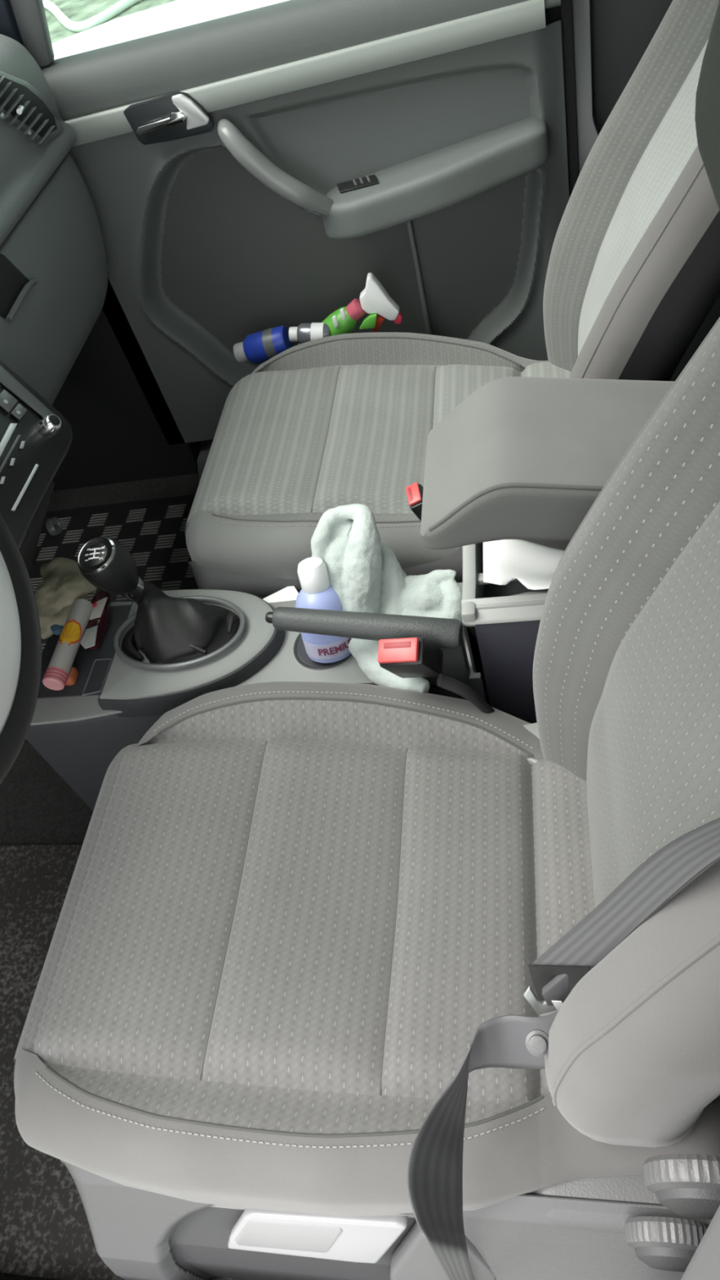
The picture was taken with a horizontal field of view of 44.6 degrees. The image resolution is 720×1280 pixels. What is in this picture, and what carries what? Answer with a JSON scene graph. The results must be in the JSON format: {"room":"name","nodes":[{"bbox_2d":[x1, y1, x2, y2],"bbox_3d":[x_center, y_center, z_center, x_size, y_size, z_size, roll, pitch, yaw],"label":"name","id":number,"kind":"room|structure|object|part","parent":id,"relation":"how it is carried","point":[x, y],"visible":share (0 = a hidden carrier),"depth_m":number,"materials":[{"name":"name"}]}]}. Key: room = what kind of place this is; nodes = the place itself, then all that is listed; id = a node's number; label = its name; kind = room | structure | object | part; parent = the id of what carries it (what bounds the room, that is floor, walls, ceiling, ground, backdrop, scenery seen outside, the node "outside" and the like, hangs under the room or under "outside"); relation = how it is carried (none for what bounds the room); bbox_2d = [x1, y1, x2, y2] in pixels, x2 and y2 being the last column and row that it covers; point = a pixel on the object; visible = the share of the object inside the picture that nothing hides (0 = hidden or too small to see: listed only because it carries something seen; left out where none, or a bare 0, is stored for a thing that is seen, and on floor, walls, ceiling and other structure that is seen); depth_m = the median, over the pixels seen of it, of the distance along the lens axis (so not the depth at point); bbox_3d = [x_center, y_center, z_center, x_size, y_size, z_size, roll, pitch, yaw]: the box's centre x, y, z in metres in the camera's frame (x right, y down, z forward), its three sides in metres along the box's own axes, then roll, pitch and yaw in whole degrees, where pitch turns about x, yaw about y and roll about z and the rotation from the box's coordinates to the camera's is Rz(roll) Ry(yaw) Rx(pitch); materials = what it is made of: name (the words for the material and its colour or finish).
{"room":"vehicle interior","nodes":[
{"label":"vehicle interior","id":0,"kind":"room"},
{"bbox_2d":[0,473,199,1279],"bbox_3d":[0.375,0.143,1.393,2.950,0.042,1.640,-4,50,14],"label":"floor","id":1,"kind":"structure","parent":0,"point":[37,806],"depth_m":1.55,"materials":[{"name":"black carpet"}]},
{"bbox_2d":[28,493,198,652],"bbox_3d":[-0.441,-0.120,1.827,0.800,0.011,0.530,-4,50,14],"label":"rubber floor mat","id":2,"kind":"object","parent":1,"relation":"on","point":[152,531],"visible":0.16,"depth_m":1.95,"materials":[{"name":"black rubber"}]},
{"bbox_2d":[0,844,244,1279],"bbox_3d":[-0.406,0.552,1.247,1.050,0.008,0.570,-4,50,14],"label":"mat","id":3,"kind":"object","parent":1,"relation":"on","point":[45,1230],"visible":0.13,"depth_m":1.17,"materials":[{"name":"black carpet"}]},
{"bbox_2d":[25,539,569,811],"bbox_3d":[-0.025,0.042,1.284,0.940,0.419,0.232,-4,50,14],"label":"console","id":4,"kind":"object","parent":1,"relation":"on","point":[115,698],"visible":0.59,"depth_m":1.23,"materials":[{"name":"grey plastic"}]},
{"bbox_2d":[34,557,97,639],"bbox_3d":[-0.467,-0.068,1.378,0.110,0.062,0.145,-4,50,14],"label":"crumpled cloth","id":5,"kind":"object","parent":4,"relation":"on","point":[63,583],"visible":0.8,"depth_m":1.35,"materials":[{"name":"brown fabric"}]},
{"bbox_2d":[50,624,63,635],"bbox_3d":[-0.462,-0.019,1.340,0.022,0.012,0.022,-4,50,14],"label":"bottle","id":6,"kind":"object","parent":5,"relation":"on","point":[56,629],"visible":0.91,"depth_m":1.33,"materials":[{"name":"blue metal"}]},
{"bbox_2d":[42,598,93,690],"bbox_3d":[-0.435,0.005,1.309,0.032,0.040,0.149,-2,50,15],"label":"tube","id":7,"kind":"object","parent":4,"relation":"on","point":[56,674],"visible":1,"depth_m":1.29,"materials":[{"name":"grey plastic"}]},
{"bbox_2d":[65,666,78,685],"bbox_3d":[-0.431,0.053,1.299,0.022,0.020,0.028,-4,50,14],"label":"lighter","id":8,"kind":"object","parent":4,"relation":"on","point":[73,673],"visible":0.7,"depth_m":1.29,"materials":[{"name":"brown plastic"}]},
{"bbox_2d":[37,604,130,698],"bbox_3d":[-0.427,0.017,1.344,0.135,0.004,0.175,-4,50,14],"label":"tray","id":9,"kind":"object","parent":4,"relation":"on","point":[92,666],"depth_m":1.32,"materials":[{"name":"grey plastic"}]},
{"bbox_2d":[80,590,110,650],"bbox_3d":[-0.406,-0.028,1.349,0.036,0.030,0.129,-8,49,10],"label":"snack packet","id":10,"kind":"object","parent":4,"relation":"on","point":[99,621],"visible":0.98,"depth_m":1.34,"materials":[{"name":"red"}]},
{"bbox_2d":[77,536,239,663],"bbox_3d":[-0.279,-0.059,1.221,0.195,0.174,0.133,-4,50,14],"label":"lever","id":11,"kind":"object","parent":4,"relation":"on","point":[166,629],"visible":1,"depth_m":1.23,"materials":[{"name":"black leather"}]},
{"bbox_3d":[-0.346,-0.095,1.221,0.069,0.094,0.072,-4,50,14],"label":"knob","id":12,"kind":"part","parent":11,"relation":"part of","materials":[{"name":"black plastic"}]},
{"bbox_3d":[-0.262,-0.012,1.268,0.205,0.009,0.137,-4,50,14],"label":"gaiter frame","id":13,"kind":"part","parent":4,"relation":"part of","materials":[{"name":"grey"}]},
{"bbox_2d":[262,586,298,603],"bbox_3d":[-0.123,-0.050,1.310,0.075,0.001,0.058,-27,48,-7],"label":"paper sheet","id":14,"kind":"object","parent":4,"relation":"on","point":[289,593],"visible":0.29,"depth_m":1.32,"materials":[{"name":"white paper"}]},
{"bbox_2d":[293,632,351,670],"bbox_3d":[-0.046,0.014,1.249,0.094,0.032,0.094,-4,50,14],"label":"cup holder","id":15,"kind":"object","parent":4,"relation":"on","point":[301,660],"depth_m":1.22,"materials":[{"name":"grey plastic"}]},
{"bbox_2d":[295,556,351,663],"bbox_3d":[-0.052,-0.036,1.189,0.074,0.149,0.090,-4,50,14],"label":"plastic bottle","id":16,"kind":"object","parent":4,"relation":"in","point":[316,593],"visible":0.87,"depth_m":1.17,"materials":[{"name":"blue"}]},
{"bbox_2d":[265,606,470,685],"bbox_3d":[0.014,0.008,1.137,0.253,0.145,0.045,3,52,19],"label":"handbrake","id":17,"kind":"object","parent":4,"relation":"attached to","point":[446,634],"visible":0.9,"depth_m":1.09,"materials":[{"name":"grey plastic"}]},
{"bbox_3d":[0.070,0.019,1.133,0.133,0.112,0.024,-4,50,14],"label":"lever","id":18,"kind":"part","parent":17,"relation":"part of","materials":[{"name":"grey"}]},
{"bbox_2d":[311,503,462,693],"bbox_3d":[0.012,-0.050,1.145,0.219,0.188,0.181,14,56,27],"label":"cloth","id":19,"kind":"object","parent":4,"relation":"on","point":[366,574],"visible":0.72,"depth_m":1.15,"materials":[{"name":"grey fabric"}]},
{"bbox_2d":[475,590,548,609],"bbox_3d":[0.262,-0.054,1.049,0.260,0.011,0.026,-4,50,14],"label":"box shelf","id":20,"kind":"object","parent":4,"relation":"attached to","point":[535,600],"depth_m":1.06,"materials":[{"name":"grey plastic"}]},
{"bbox_2d":[483,539,564,590],"bbox_3d":[0.200,-0.096,1.087,0.115,0.015,0.082,6,53,22],"label":"paper slip","id":21,"kind":"object","parent":4,"relation":"in","point":[534,565],"visible":0.8,"depth_m":1.09,"materials":[{"name":"white paper"}]},
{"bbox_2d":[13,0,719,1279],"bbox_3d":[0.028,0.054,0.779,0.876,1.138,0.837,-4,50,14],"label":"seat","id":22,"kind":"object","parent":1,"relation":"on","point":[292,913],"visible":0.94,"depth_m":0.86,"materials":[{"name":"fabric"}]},
{"bbox_3d":[-0.044,0.581,0.861,0.192,0.057,0.039,-4,50,14],"label":"height lever","id":23,"kind":"part","parent":22,"relation":"part of","materials":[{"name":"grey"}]},
{"bbox_3d":[-0.008,0.288,0.959,0.689,0.134,0.387,-4,50,14],"label":"cushion panel","id":24,"kind":"part","parent":22,"relation":"part of","materials":[{"name":"fabric"}]},
{"bbox_2d":[13,728,719,1141],"bbox_3d":[0.018,0.312,0.985,0.722,0.195,0.537,-4,50,14],"label":"cushion","id":25,"kind":"object","parent":22,"relation":"on","point":[260,934],"depth_m":0.91,"materials":[{"name":"fabric"}]},
{"bbox_2d":[377,636,495,713],"bbox_3d":[0.100,0.046,1.056,0.132,0.163,0.057,3,52,19],"label":"seat belt buckle","id":26,"kind":"object","parent":22,"relation":"attached to","point":[407,657],"visible":0.94,"depth_m":1.02,"materials":[{"name":"black plastic"}]},
{"bbox_3d":[0.244,-0.191,0.956,0.352,0.126,0.193,-4,50,14],"label":"armrest","id":27,"kind":"part","parent":22,"relation":"part of","materials":[{"name":"grey fabric"}]},
{"bbox_3d":[0.236,-0.213,0.931,0.352,0.068,0.179,-4,50,14],"label":"armrest","id":28,"kind":"part","parent":22,"relation":"part of","materials":[{"name":"fabric"}]},
{"bbox_2d":[407,817,719,1279],"bbox_3d":[0.145,0.409,0.756,0.295,0.974,0.140,-29,49,-8],"label":"belt","id":29,"kind":"object","parent":22,"relation":"hanging from","point":[435,1164],"visible":0.93,"depth_m":0.67,"materials":[{"name":"grey fabric"}]},
{"bbox_3d":[0.301,0.117,0.711,0.323,0.840,0.474,-4,50,14],"label":"backrest","id":30,"kind":"part","parent":22,"relation":"part of","materials":[{"name":"fabric"}]},
{"bbox_3d":[0.290,0.118,0.714,0.212,0.811,0.260,-4,50,14],"label":"backrest panel","id":31,"kind":"part","parent":22,"relation":"part of","materials":[{"name":"fabric"}]},
{"bbox_2d":[184,0,719,599],"bbox_3d":[0.164,-0.441,1.293,0.964,0.938,0.568,-4,50,14],"label":"passenger seat","id":32,"kind":"object","parent":1,"relation":"on","point":[320,425],"visible":0.39,"depth_m":1.33,"materials":[{"name":"fabric"}]},
{"bbox_3d":[0.070,-0.326,1.457,0.689,0.134,0.387,-4,50,14],"label":"cushion panel","id":33,"kind":"part","parent":32,"relation":"part of","materials":[{"name":"fabric"}]},
{"bbox_2d":[405,482,423,520],"bbox_3d":[0.103,-0.177,1.244,0.056,0.112,0.044,-13,48,6],"label":"seat belt buckle","id":34,"kind":"object","parent":32,"relation":"on","point":[415,491],"visible":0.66,"depth_m":1.21,"materials":[{"name":"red plastic"}]},
{"bbox_3d":[0.426,-0.489,1.189,0.268,0.811,0.260,-4,50,14],"label":"backrest panel","id":35,"kind":"part","parent":32,"relation":"part of","materials":[{"name":"grey fabric"}]},
{"bbox_3d":[0.418,-0.488,1.191,0.335,0.840,0.474,-4,50,14],"label":"backrest","id":36,"kind":"part","parent":32,"relation":"part of","materials":[{"name":"fabric"}]},
{"bbox_2d":[52,279,200,491],"bbox_3d":[-0.758,-0.605,1.881,0.645,0.770,0.055,-4,50,14],"label":"footwell","id":37,"kind":"structure","parent":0,"point":[117,437],"depth_m":1.96,"materials":[{"name":"black"}]},
{"bbox_2d":[0,0,53,67],"bbox_3d":[-0.600,-1.149,1.199,1.068,0.659,0.080,-4,50,14],"label":"door frame","id":38,"kind":"structure","parent":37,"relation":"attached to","point":[30,18],"depth_m":1.37,"materials":[{"name":"grey plastic"}]},
{"bbox_2d":[197,440,203,447],"bbox_3d":[0.147,-0.520,1.940,1.160,0.170,0.055,-4,50,14],"label":"wall","id":39,"kind":"structure","parent":0,"point":[200,442],"depth_m":2.05,"materials":[{"name":"black"}]},
{"bbox_2d":[40,0,569,481],"bbox_3d":[-0.070,-0.699,1.653,0.980,0.834,0.220,-4,50,14],"label":"door","id":40,"kind":"structure","parent":39,"relation":"in","point":[245,173],"depth_m":1.48,"materials":[{"name":"grey plastic"}]},
{"bbox_3d":[-0.324,-0.841,1.424,0.091,0.022,0.009,-4,50,14],"label":"release lever","id":41,"kind":"part","parent":40,"relation":"part of","materials":[{"name":"silver metal"}]},
{"bbox_2d":[123,91,213,144],"bbox_3d":[-0.312,-0.850,1.428,0.141,0.065,0.010,-4,50,14],"label":"door handle","id":42,"kind":"object","parent":40,"relation":"on","point":[153,117],"depth_m":1.42,"materials":[{"name":"grey"}]},
{"bbox_3d":[0.052,-0.454,1.871,0.880,0.147,0.137,-4,50,14],"label":"sill trim","id":43,"kind":"part","parent":40,"relation":"part of","materials":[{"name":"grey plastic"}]},
{"bbox_2d":[233,325,293,364],"bbox_3d":[-0.190,-0.571,1.703,0.112,0.063,0.057,-4,50,14],"label":"bottle","id":44,"kind":"object","parent":40,"relation":"in","point":[261,346],"visible":0.87,"depth_m":1.68,"materials":[{"name":"blue plastic"}]},
{"bbox_3d":[-0.143,-0.775,1.452,0.167,0.170,0.059,4,52,20],"label":"pull handle","id":45,"kind":"part","parent":40,"relation":"part of","materials":[{"name":"grey plastic"}]},
{"bbox_2d":[288,322,329,343],"bbox_3d":[-0.093,-0.577,1.657,0.082,0.048,0.041,-4,50,14],"label":"aerosol can","id":46,"kind":"object","parent":40,"relation":"in","point":[304,332],"visible":0.8,"depth_m":1.64,"materials":[{"name":"white metal"}]},
{"bbox_2d":[297,272,402,344],"bbox_3d":[-0.029,-0.597,1.644,0.219,0.163,0.054,-4,50,14],"label":"spray bottle","id":47,"kind":"object","parent":40,"relation":"in","point":[374,299],"visible":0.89,"depth_m":1.61,"materials":[{"name":"green plastic"}]},
{"bbox_2d":[336,174,378,193],"bbox_3d":[-0.005,-0.775,1.491,0.090,0.014,0.035,6,53,21],"label":"switch","id":48,"kind":"object","parent":40,"relation":"attached to","point":[345,184],"depth_m":1.49,"materials":[{"name":"grey plastic"}]},
{"bbox_3d":[0.123,-0.787,1.483,0.385,0.110,0.164,-4,50,14],"label":"armrest","id":49,"kind":"part","parent":40,"relation":"part of","materials":[{"name":"grey plastic"}]},
{"bbox_2d":[560,0,578,197],"bbox_3d":[0.366,-0.791,1.504,0.018,0.900,0.030,-4,50,14],"label":"strip","id":50,"kind":"object","parent":40,"relation":"attached to","point":[566,7],"visible":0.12,"depth_m":1.39,"materials":[{"name":"black"}]},
{"bbox_3d":[1.137,-1.028,1.155,1.200,1.530,0.060,-4,50,14],"label":"wall","id":51,"kind":"structure","parent":0,"visible":0},
{"bbox_2d":[572,0,719,381],"bbox_3d":[0.459,-0.971,1.272,0.298,1.430,0.090,-4,50,14],"label":"pillar","id":52,"kind":"structure","parent":51,"relation":"attached to","point":[611,37],"depth_m":1.35,"materials":[{"name":"grey plastic"}]},
{"bbox_3d":[0.347,-0.963,1.299,0.068,1.430,0.090,-4,50,14],"label":"pillar trim","id":53,"kind":"part","parent":52,"relation":"part of","materials":[{"name":"grey plastic"}]},
{"label":"outside","id":54,"kind":"structure","parent":0,"visible":0},
{"bbox_2d":[44,0,176,43],"bbox_3d":[2.929,-19.054,17.524,60.000,0.100,68.000,-4,50,14],"label":"ground","id":55,"kind":"structure","parent":54,"point":[77,11],"depth_m":7.22,"materials":[{"name":"green plant"}]},
{"bbox_2d":[42,0,143,32],"bbox_3d":[-2.388,-5.177,7.236,1.519,0.067,0.815,18,58,29],"label":"garden hose","id":56,"kind":"object","parent":55,"relation":"on","point":[120,6],"visible":0.95,"depth_m":6.89,"materials":[{"name":"white rubber"}]},
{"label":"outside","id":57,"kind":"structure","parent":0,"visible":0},
{"bbox_2d":[51,0,288,59],"bbox_3d":[0.895,-3.207,4.600,18.000,0.012,7.100,-4,50,14],"label":"paved strip","id":58,"kind":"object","parent":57,"point":[177,14],"visible":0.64,"depth_m":6.47,"materials":[{"name":"concrete"}]},
{"bbox_3d":[0.968,0.306,0.073,1.200,1.530,0.050,-4,50,14],"label":"wall","id":59,"kind":"structure","parent":0,"visible":0},
{"bbox_2d":[680,1205,719,1279],"bbox_3d":[0.259,0.379,0.421,0.200,0.980,0.092,-4,50,14],"label":"pillar cover","id":60,"kind":"structure","parent":59,"relation":"attached to","point":[704,1264],"depth_m":0.25,"materials":[{"name":"grey plastic"}]},
{"bbox_3d":[-1.003,0.619,0.808,0.510,0.930,0.060,-4,50,14],"label":"wall","id":61,"kind":"structure","parent":0,"visible":0},
{"bbox_2d":[0,34,107,405],"bbox_3d":[-0.787,-0.171,1.105,0.575,0.528,1.535,-4,50,14],"label":"dashboard","id":62,"kind":"object","parent":61,"relation":"attached to","point":[54,271],"visible":0.98,"depth_m":1.35,"materials":[{"name":"grey plastic"}]},
{"bbox_2d":[0,513,41,783],"bbox_3d":[-0.413,-0.037,0.639,0.328,0.379,0.330,-43,52,-20],"label":"steering wheel","id":63,"kind":"object","parent":62,"relation":"attached to","point":[20,642],"visible":1,"depth_m":0.75,"materials":[{"name":"black leather"}]},
{"bbox_3d":[-0.363,-0.003,0.652,0.097,0.235,0.348,-4,50,14],"label":"spoke trim","id":64,"kind":"part","parent":63,"relation":"part of","materials":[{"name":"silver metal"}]},
{"bbox_3d":[-0.492,-0.495,1.273,0.012,0.015,0.113,-4,50,14],"label":"latch handle","id":65,"kind":"part","parent":62,"relation":"part of","materials":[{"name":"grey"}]},
{"bbox_2d":[0,71,62,146],"bbox_3d":[-0.502,-0.791,1.298,0.029,0.148,0.218,-4,50,14],"label":"air vent","id":66,"kind":"object","parent":62,"relation":"attached to","point":[29,117],"depth_m":1.32,"materials":[{"name":"grey plastic"}]},
{"bbox_2d":[0,360,72,573],"bbox_3d":[-0.567,-0.082,1.197,0.367,0.482,0.541,-4,50,14],"label":"panel","id":67,"kind":"object","parent":62,"relation":"attached to","point":[36,438],"visible":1,"depth_m":1.15,"materials":[{"name":"black plastic"}]},
{"bbox_3d":[-0.447,-0.232,1.111,0.003,0.004,0.090,-4,50,14],"label":"slot trim","id":68,"kind":"part","parent":67,"relation":"part of","materials":[{"name":"grey"}]},
{"bbox_3d":[-0.425,-0.194,1.113,0.003,0.005,0.090,-4,50,14],"label":"slot trim","id":69,"kind":"part","parent":67,"relation":"part of","materials":[{"name":"silver metal"}]},
{"bbox_3d":[-0.415,-0.287,1.173,0.032,0.033,0.027,-4,50,14],"label":"silver knob","id":70,"kind":"part","parent":67,"relation":"part of","materials":[{"name":"silver metal"}]},
{"bbox_2d":[45,516,62,535],"bbox_3d":[-0.510,-0.190,1.462,0.015,0.031,0.030,-9,49,10],"label":"power socket","id":71,"kind":"object","parent":67,"relation":"attached to","point":[53,525],"depth_m":1.45,"materials":[{"name":"grey"}]}
]}

